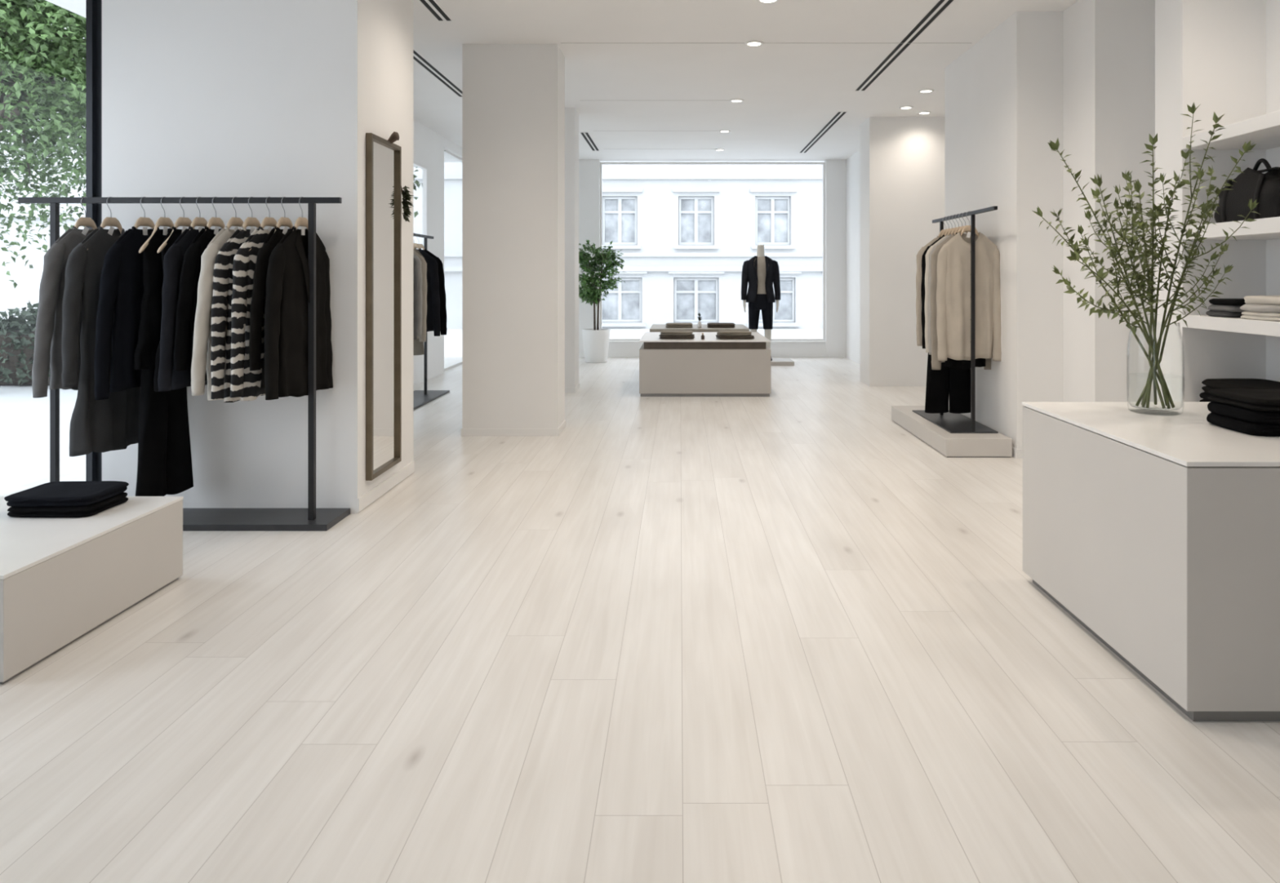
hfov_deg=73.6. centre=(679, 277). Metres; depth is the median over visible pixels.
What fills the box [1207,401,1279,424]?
trousers
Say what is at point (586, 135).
ceiling vent
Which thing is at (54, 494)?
trousers
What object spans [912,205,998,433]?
clothes rack
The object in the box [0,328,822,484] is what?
pavement
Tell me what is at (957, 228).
hanger
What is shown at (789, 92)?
ceiling
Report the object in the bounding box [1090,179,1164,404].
leafy branch
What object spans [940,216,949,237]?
hanger
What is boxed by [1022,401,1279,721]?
display counter
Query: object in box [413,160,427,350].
window
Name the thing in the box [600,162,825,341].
window
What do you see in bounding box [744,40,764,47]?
recessed light
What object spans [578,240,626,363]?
potted tree
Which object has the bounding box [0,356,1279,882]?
floor
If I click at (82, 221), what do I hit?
hanger
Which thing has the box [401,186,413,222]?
sprig
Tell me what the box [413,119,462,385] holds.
wall
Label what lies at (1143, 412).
glass vase
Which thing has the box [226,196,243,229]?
hanger
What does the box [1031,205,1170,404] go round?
leafy branch
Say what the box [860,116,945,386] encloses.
column
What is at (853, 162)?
wall
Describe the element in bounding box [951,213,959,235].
hanger
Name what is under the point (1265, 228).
wall shelf
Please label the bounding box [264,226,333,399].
jacket
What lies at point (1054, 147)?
leafy branch
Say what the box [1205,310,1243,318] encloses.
jumper
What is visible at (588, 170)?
wall
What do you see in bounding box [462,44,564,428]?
column
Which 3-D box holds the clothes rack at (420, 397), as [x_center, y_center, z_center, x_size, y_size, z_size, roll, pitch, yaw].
[-2.590,0.386,7.840,0.360,1.628,2.180,0,0,0]
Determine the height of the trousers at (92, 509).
0.041 m
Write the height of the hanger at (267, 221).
0.277 m
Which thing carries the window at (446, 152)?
in the wall at (428, 146)
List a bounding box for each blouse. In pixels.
[210,226,263,402]
[413,253,422,336]
[927,233,951,355]
[1239,303,1279,313]
[1240,311,1279,321]
[1243,295,1279,305]
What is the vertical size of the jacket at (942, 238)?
0.876 m
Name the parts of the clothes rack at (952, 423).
post, plate, rail, post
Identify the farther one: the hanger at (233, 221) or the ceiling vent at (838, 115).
the ceiling vent at (838, 115)
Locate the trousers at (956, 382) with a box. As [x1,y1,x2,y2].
[924,235,970,413]
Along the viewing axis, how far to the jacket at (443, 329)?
8.42 m
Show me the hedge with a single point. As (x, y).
(17, 337)
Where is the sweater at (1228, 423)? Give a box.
[1206,412,1279,436]
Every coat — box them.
[61,226,140,457]
[413,290,413,323]
[936,231,1001,361]
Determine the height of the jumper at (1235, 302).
0.032 m
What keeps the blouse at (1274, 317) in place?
on the wall shelf at (1271, 328)
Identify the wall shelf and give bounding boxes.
[1182,110,1279,149]
[1182,217,1279,239]
[1182,315,1279,337]
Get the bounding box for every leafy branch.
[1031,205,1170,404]
[1048,137,1166,405]
[1062,235,1174,408]
[1080,173,1157,404]
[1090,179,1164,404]
[1108,172,1177,408]
[1113,133,1192,408]
[1121,170,1195,404]
[1135,140,1256,406]
[1141,103,1224,407]
[1146,199,1258,408]
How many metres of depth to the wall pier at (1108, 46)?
5.24 m
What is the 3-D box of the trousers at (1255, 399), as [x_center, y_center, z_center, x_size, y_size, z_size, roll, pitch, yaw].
[1.953,0.395,2.773,0.348,0.042,0.275,0,0,-1]
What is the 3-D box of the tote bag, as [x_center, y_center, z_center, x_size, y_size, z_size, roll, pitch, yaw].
[2.599,-0.392,3.813,0.211,0.283,0.448,0,0,0]
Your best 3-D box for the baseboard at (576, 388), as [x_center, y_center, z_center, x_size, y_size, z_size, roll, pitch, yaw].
[-1.458,1.173,9.070,0.740,0.055,0.376,0,0,0]
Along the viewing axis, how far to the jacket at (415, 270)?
7.66 m
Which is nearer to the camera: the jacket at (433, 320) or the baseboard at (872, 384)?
the jacket at (433, 320)
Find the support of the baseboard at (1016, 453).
attached to the wall pier at (1004, 94)
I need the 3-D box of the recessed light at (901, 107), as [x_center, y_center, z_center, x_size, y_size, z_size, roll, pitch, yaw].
[2.350,-1.764,8.870,0.144,0.012,0.144,0,0,0]
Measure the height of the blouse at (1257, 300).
0.037 m
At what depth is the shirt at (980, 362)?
6.06 m
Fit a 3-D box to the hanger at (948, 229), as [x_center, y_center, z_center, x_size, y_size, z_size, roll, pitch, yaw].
[2.035,-0.328,6.382,0.310,0.277,0.022,0,0,3]
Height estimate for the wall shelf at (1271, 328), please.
0.060 m
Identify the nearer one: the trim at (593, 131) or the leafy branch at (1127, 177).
the leafy branch at (1127, 177)
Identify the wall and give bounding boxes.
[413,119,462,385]
[578,160,600,357]
[823,160,845,357]
[845,149,860,364]
[1155,0,1266,401]
[1266,0,1279,382]
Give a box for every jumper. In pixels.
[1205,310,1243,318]
[1207,304,1244,311]
[1208,298,1245,306]
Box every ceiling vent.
[413,48,462,97]
[418,0,453,21]
[579,132,599,151]
[799,111,847,152]
[854,0,955,91]
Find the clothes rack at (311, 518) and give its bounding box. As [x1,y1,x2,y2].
[17,197,350,531]
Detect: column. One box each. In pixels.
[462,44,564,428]
[564,107,578,387]
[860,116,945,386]
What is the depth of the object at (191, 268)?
3.94 m
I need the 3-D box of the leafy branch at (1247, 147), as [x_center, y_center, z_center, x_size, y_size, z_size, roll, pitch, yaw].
[1.948,-0.022,3.208,0.509,0.993,0.276,0,0,-40]
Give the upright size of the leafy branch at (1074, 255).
0.623 m
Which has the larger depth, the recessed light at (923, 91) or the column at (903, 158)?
the column at (903, 158)
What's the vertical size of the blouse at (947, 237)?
0.885 m
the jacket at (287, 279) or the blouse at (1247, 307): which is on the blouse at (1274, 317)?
the blouse at (1247, 307)
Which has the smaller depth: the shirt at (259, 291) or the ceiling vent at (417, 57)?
the shirt at (259, 291)
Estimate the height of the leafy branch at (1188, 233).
0.885 m
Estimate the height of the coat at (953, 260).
0.906 m
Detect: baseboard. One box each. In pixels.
[357,460,414,512]
[461,419,565,435]
[564,382,579,392]
[869,381,926,386]
[1012,446,1022,457]
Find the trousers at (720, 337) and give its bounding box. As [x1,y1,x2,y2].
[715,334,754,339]
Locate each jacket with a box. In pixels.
[31,226,93,398]
[93,226,151,399]
[157,226,210,391]
[191,226,246,400]
[230,226,271,400]
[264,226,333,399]
[413,249,426,342]
[413,257,417,339]
[417,248,440,336]
[422,248,447,334]
[915,235,939,346]
[920,235,945,348]
[924,234,947,352]
[929,233,991,369]
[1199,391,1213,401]
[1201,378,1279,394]
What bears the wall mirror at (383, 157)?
attached to the wall pier at (201, 98)
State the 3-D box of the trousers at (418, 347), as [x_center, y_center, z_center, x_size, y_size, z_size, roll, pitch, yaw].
[-2.581,0.226,8.120,0.303,1.026,0.090,0,0,0]
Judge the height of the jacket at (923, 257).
0.882 m
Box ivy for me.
[0,0,85,288]
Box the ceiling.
[45,0,1079,162]
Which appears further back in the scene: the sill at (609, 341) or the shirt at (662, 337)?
the sill at (609, 341)
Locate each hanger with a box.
[74,196,97,230]
[87,196,122,249]
[133,196,155,229]
[138,196,173,253]
[156,196,194,253]
[189,196,207,230]
[204,196,225,231]
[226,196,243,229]
[242,196,260,229]
[249,196,276,250]
[274,196,293,232]
[293,196,307,229]
[413,239,419,249]
[416,234,424,249]
[938,217,946,237]
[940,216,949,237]
[944,215,952,235]
[947,214,955,235]
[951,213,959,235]
[954,213,967,234]
[957,212,970,232]
[960,211,978,237]
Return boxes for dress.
[153,226,205,391]
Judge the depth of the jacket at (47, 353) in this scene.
3.94 m
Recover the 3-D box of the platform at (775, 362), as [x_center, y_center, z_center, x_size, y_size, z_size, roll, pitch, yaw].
[1.222,1.173,11.850,0.665,0.055,0.480,0,0,0]
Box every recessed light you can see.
[714,148,724,151]
[719,129,730,133]
[729,98,743,102]
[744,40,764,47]
[756,0,778,4]
[898,106,913,109]
[917,111,931,115]
[918,88,933,93]
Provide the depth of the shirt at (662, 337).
8.81 m
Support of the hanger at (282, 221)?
hanging from the clothes rack at (311, 518)
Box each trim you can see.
[560,42,744,43]
[592,130,719,131]
[764,42,972,43]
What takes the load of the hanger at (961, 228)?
hanging from the clothes rack at (952, 423)
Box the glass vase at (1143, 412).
[1126,321,1184,415]
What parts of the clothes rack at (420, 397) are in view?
rail, post, plate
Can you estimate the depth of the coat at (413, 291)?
7.55 m
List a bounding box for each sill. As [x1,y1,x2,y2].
[607,342,826,357]
[608,341,826,342]
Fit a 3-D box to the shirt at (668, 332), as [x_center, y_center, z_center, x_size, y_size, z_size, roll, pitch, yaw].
[-0.036,0.577,8.951,0.348,0.042,0.301,0,0,0]
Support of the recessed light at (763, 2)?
in the ceiling
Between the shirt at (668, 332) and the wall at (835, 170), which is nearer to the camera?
the shirt at (668, 332)
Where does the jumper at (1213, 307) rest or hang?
on the jumper at (1212, 313)
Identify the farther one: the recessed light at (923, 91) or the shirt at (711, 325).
the shirt at (711, 325)
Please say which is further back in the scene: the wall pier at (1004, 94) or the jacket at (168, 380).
the wall pier at (1004, 94)
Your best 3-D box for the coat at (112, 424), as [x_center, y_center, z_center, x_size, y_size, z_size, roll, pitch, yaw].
[-2.759,0.294,4.106,0.111,1.084,0.470,0,0,14]
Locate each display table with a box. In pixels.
[639,332,770,396]
[649,324,749,332]
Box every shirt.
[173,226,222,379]
[248,226,289,388]
[658,333,694,339]
[660,329,693,335]
[666,322,692,328]
[706,322,735,328]
[944,231,985,368]
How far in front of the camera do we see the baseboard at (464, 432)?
6.46 m
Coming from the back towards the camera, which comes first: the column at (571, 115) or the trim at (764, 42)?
the column at (571, 115)
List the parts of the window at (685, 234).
pane, pane, pane, pane, pane, pane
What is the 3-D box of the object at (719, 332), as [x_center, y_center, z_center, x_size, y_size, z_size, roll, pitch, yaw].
[0.564,0.577,8.928,0.367,0.042,0.306,0,0,-1]
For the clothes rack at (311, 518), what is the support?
on the floor
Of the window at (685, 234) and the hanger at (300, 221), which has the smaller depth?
the hanger at (300, 221)
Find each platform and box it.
[770,358,794,365]
[891,405,1012,457]
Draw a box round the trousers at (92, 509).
[7,492,128,517]
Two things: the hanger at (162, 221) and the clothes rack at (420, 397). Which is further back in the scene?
the clothes rack at (420, 397)
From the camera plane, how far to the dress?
4.02 m
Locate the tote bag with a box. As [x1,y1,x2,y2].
[1213,158,1279,222]
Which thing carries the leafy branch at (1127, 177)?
in the glass vase at (1143, 412)
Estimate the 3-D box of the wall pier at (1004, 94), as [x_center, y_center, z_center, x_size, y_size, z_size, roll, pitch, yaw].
[2.845,-0.285,6.446,1.210,2.970,1.539,0,0,0]
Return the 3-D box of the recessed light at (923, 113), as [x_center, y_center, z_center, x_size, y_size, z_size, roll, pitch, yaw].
[2.620,-1.764,9.150,0.144,0.012,0.144,0,0,0]
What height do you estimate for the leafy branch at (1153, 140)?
1.003 m
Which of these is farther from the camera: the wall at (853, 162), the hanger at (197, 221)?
the wall at (853, 162)
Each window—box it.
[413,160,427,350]
[413,162,822,328]
[444,149,462,371]
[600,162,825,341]
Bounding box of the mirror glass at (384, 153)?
[373,140,396,472]
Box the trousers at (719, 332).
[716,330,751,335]
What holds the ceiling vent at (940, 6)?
in the ceiling
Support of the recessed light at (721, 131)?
in the ceiling
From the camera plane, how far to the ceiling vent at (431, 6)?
5.64 m
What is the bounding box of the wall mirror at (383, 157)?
[365,131,401,480]
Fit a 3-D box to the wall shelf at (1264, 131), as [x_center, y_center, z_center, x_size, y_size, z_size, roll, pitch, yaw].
[2.665,-0.656,2.640,0.410,0.060,3.080,0,0,0]
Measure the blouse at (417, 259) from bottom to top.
0.832 m
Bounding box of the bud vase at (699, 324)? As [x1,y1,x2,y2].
[697,312,702,328]
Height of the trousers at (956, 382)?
1.348 m
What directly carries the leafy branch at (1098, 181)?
in the glass vase at (1143, 412)
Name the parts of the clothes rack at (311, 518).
post, rail, plate, post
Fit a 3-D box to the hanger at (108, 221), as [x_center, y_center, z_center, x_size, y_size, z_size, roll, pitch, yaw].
[-2.749,-0.252,4.129,0.022,0.277,0.300,0,0,14]
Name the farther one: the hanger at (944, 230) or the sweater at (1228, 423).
the hanger at (944, 230)
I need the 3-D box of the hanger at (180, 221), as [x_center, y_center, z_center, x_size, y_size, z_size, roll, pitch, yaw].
[-2.397,-0.252,4.129,0.022,0.277,0.300,0,0,16]
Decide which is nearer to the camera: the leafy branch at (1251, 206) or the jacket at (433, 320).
the leafy branch at (1251, 206)
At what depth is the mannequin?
11.77 m
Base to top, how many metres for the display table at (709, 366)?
0.562 m
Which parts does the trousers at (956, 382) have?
trouser leg, trouser leg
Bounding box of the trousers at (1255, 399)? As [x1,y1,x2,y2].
[1208,388,1279,411]
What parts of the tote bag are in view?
handle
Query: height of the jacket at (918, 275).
0.845 m
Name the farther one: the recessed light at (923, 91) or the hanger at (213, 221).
the recessed light at (923, 91)
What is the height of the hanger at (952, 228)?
0.277 m
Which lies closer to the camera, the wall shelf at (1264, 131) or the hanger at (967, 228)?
the wall shelf at (1264, 131)
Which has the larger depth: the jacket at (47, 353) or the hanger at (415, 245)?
the hanger at (415, 245)
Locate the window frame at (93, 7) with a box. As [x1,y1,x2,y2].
[85,0,102,481]
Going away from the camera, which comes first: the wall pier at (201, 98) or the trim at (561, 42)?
the wall pier at (201, 98)
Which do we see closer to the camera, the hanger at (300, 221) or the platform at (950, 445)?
the hanger at (300, 221)
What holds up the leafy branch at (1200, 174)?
in the glass vase at (1143, 412)
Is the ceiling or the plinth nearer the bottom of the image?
the plinth
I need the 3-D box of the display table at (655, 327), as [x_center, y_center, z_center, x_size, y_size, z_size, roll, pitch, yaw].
[0.235,0.909,10.775,1.200,0.582,1.050,0,0,0]
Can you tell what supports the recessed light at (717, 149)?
in the ceiling
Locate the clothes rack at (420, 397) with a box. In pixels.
[413,233,449,410]
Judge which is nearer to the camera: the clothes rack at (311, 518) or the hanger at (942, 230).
the clothes rack at (311, 518)
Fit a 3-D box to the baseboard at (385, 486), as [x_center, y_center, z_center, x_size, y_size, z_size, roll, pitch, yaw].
[-1.636,1.159,4.795,0.008,0.069,0.910,0,0,0]
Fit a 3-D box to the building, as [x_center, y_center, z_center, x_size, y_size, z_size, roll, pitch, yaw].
[-17.014,-2.179,20.654,16.000,7.000,4.120,0,0,-32]
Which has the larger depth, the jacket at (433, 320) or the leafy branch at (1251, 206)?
the jacket at (433, 320)
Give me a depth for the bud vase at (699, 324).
10.48 m
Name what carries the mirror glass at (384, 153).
attached to the wall mirror at (383, 157)
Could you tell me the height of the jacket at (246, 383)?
0.824 m
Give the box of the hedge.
[0,300,49,386]
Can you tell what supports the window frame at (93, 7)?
attached to the wall pier at (201, 98)
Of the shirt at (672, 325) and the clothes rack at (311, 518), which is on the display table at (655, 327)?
the shirt at (672, 325)
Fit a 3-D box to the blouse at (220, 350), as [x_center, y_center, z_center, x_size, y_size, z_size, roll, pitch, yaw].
[-2.079,0.170,4.108,0.087,0.833,0.466,0,0,16]
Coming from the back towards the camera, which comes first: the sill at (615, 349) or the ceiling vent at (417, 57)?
the sill at (615, 349)
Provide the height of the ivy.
7.813 m
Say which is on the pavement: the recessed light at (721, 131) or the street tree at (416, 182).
the street tree at (416, 182)
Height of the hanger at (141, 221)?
0.277 m
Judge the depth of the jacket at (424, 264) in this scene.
7.94 m
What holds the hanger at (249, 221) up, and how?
hanging from the clothes rack at (311, 518)
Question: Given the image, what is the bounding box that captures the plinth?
[0,496,183,684]
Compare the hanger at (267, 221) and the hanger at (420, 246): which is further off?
the hanger at (420, 246)
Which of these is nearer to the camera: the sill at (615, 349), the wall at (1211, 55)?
the wall at (1211, 55)
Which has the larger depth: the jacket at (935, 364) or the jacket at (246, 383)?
the jacket at (935, 364)
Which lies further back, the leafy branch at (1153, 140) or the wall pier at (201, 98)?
the wall pier at (201, 98)
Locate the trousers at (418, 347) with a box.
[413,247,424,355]
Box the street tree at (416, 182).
[413,167,422,217]
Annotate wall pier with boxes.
[102,0,413,513]
[945,11,1062,448]
[1062,0,1155,401]
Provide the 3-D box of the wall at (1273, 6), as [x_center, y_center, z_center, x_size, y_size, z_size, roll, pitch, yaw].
[2.985,-0.285,0.590,0.230,2.970,7.180,0,0,0]
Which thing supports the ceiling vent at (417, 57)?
in the ceiling
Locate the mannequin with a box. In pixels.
[741,244,780,360]
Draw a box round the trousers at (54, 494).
[4,480,128,506]
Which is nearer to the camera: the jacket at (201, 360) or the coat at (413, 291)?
the jacket at (201, 360)
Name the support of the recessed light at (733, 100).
in the ceiling
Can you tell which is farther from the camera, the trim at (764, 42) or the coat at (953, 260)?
the trim at (764, 42)

